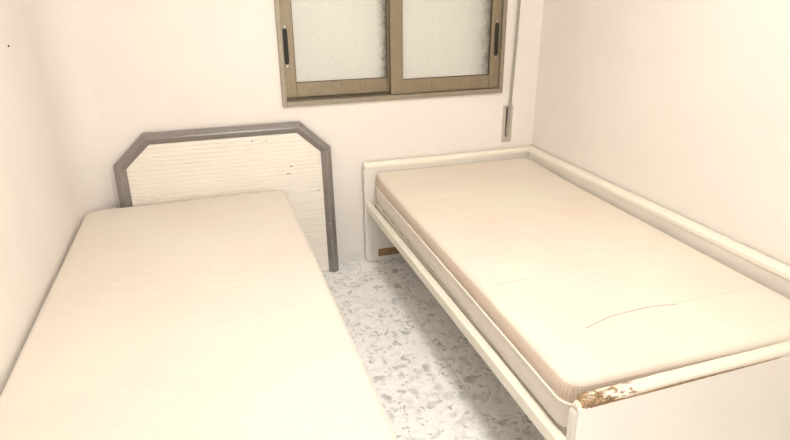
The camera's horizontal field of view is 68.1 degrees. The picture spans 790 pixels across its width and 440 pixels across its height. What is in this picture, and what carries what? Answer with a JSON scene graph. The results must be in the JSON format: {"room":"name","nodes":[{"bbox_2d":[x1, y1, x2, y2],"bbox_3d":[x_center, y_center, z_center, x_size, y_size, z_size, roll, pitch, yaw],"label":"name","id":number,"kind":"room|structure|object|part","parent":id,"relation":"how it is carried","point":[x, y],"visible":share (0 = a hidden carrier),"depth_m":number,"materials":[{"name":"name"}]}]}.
{"room":"bedroom","nodes":[
{"label":"bedroom","id":0,"kind":"room"},
{"bbox_2d":[0,0,78,394],"bbox_3d":[-1.024,-0.060,0.849,0.200,2.500,4.410,-7,23,-16],"label":"wall","id":1,"kind":"structure","parent":0,"point":[39,226],"depth_m":2.04,"materials":[{"name":"paint"}]},
{"bbox_2d":[27,0,115,226],"bbox_3d":[-1.428,-0.724,2.519,0.130,2.500,0.240,-7,23,-16],"label":"wall","id":2,"kind":"structure","parent":0,"point":[56,25],"depth_m":2.63,"materials":[{"name":"paint"}]},
{"bbox_2d":[75,0,543,253],"bbox_3d":[-0.390,-0.953,3.063,2.468,2.500,0.250,-7,23,-16],"label":"wall","id":3,"kind":"structure","parent":0,"point":[154,65],"depth_m":2.90,"materials":[{"name":"paint"}]},
{"bbox_2d":[338,251,366,263],"bbox_3d":[-0.276,0.221,3.420,2.338,0.055,0.012,-7,23,-16],"label":"baseboard","id":4,"kind":"structure","parent":3,"relation":"attached to","point":[354,256],"depth_m":3.42,"materials":[{"name":"tile"}]},
{"bbox_2d":[274,0,507,106],"bbox_3d":[-0.024,-1.221,3.069,1.246,1.132,0.256,-7,23,-16],"label":"window","id":5,"kind":"structure","parent":3,"relation":"in","point":[336,51],"depth_m":3.12,"materials":[{"name":"brown metal"}]},
{"bbox_3d":[-0.548,-0.871,2.942,0.022,0.173,0.010,-7,23,-16],"label":"handle","id":6,"kind":"part","parent":5,"relation":"part of","materials":[{"name":"black plastic"}]},
{"bbox_3d":[-0.286,-1.165,2.934,0.612,1.058,0.030,-7,23,-16],"label":"sash","id":7,"kind":"part","parent":5,"relation":"part of","materials":[{"name":"brown metal"}]},
{"bbox_3d":[-0.283,-1.172,2.933,0.498,0.928,0.005,-7,23,-16],"label":"pane","id":8,"kind":"part","parent":5,"relation":"part of","materials":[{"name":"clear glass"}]},
{"bbox_3d":[0.274,-1.217,3.064,0.638,1.067,0.031,-7,23,-16],"label":"sash","id":9,"kind":"part","parent":5,"relation":"part of","materials":[{"name":"brown metal"}]},
{"bbox_3d":[0.278,-1.225,3.063,0.518,0.937,0.005,-7,23,-16],"label":"pane","id":10,"kind":"part","parent":5,"relation":"part of","materials":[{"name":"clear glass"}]},
{"bbox_3d":[0.560,-0.999,3.231,0.022,0.173,0.010,-7,23,-16],"label":"handle","id":11,"kind":"part","parent":5,"relation":"part of","materials":[{"name":"black plastic"}]},
{"bbox_2d":[501,0,520,141],"bbox_3d":[0.663,-1.208,3.172,0.080,1.606,0.022,-7,23,-16],"label":"strap","id":12,"kind":"object","parent":3,"relation":"attached to","point":[507,110],"visible":1,"depth_m":3.39,"materials":[{"name":"fabric"}]},
{"bbox_3d":[0.659,-0.565,3.435,0.062,0.216,0.006,-7,23,-16],"label":"winder plate","id":13,"kind":"part","parent":12,"relation":"part of","materials":[{"name":"metal"}]},
{"bbox_2d":[322,257,545,439],"bbox_3d":[0.469,1.227,1.095,2.868,0.100,5.790,-7,23,-16],"label":"floor","id":14,"kind":"structure","parent":0,"point":[430,382],"depth_m":2.51,"materials":[{"name":"stone"}]},
{"bbox_2d":[113,121,338,271],"bbox_3d":[-0.842,-0.056,3.055,1.066,0.856,0.103,-7,23,-16],"label":"headboard","id":15,"kind":"object","parent":14,"relation":"on","point":[160,167],"visible":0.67,"depth_m":2.99,"materials":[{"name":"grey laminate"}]},
{"bbox_2d":[362,146,789,439],"bbox_3d":[0.639,0.255,2.575,1.059,0.598,2.066,-7,23,-16],"label":"bed","id":16,"kind":"object","parent":14,"relation":"on","point":[745,395],"visible":0.5,"depth_m":1.69,"materials":[{"name":"white paint"}]},
{"bbox_3d":[0.330,-0.086,3.473,1.057,0.568,0.037,-7,23,-16],"label":"headboard","id":17,"kind":"part","parent":16,"relation":"part of","materials":[{"name":"white paint"}]},
{"bbox_3d":[0.156,0.271,2.413,0.031,0.041,1.987,-7,23,-16],"label":"rail","id":18,"kind":"part","parent":16,"relation":"part of","materials":[{"name":"beige paint"}]},
{"bbox_3d":[0.944,0.636,1.702,1.057,0.532,0.028,-8,23,-17],"label":"footboard","id":19,"kind":"part","parent":16,"relation":"part of","materials":[{"name":"white paint"}]},
{"bbox_2d":[376,158,789,427],"bbox_3d":[0.620,0.096,2.512,0.957,0.170,1.949,-7,23,-16],"label":"mattress","id":20,"kind":"object","parent":16,"relation":"on","point":[576,292],"visible":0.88,"depth_m":2.04,"materials":[{"name":"beige fabric"}]},
{"bbox_3d":[1.118,0.068,2.663,0.041,0.274,1.976,-7,23,-16],"label":"panel","id":21,"kind":"part","parent":16,"relation":"part of","materials":[{"name":"white paint"}]},
{"bbox_3d":[0.948,0.630,1.680,1.052,0.504,0.009,-8,23,-17],"label":"panel","id":22,"kind":"part","parent":16,"relation":"part of","materials":[{"name":"white paint"}]},
{"bbox_3d":[-0.722,0.576,2.192,0.926,0.315,1.943,-7,23,-16],"label":"divan","id":23,"kind":"object","parent":14,"relation":"on","visible":0},
{"bbox_2d":[0,191,396,439],"bbox_3d":[-0.724,0.330,2.094,0.950,0.210,1.967,-7,23,-16],"label":"mattress","id":24,"kind":"object","parent":23,"relation":"on","point":[215,318],"visible":1,"depth_m":1.74,"materials":[{"name":"fabric"}]},
{"bbox_2d":[532,0,789,265],"bbox_3d":[1.516,-0.385,1.597,0.200,2.500,4.410,-7,23,-16],"label":"wall","id":25,"kind":"structure","parent":0,"point":[681,106],"depth_m":2.39,"materials":[{"name":"paint"}]}
]}

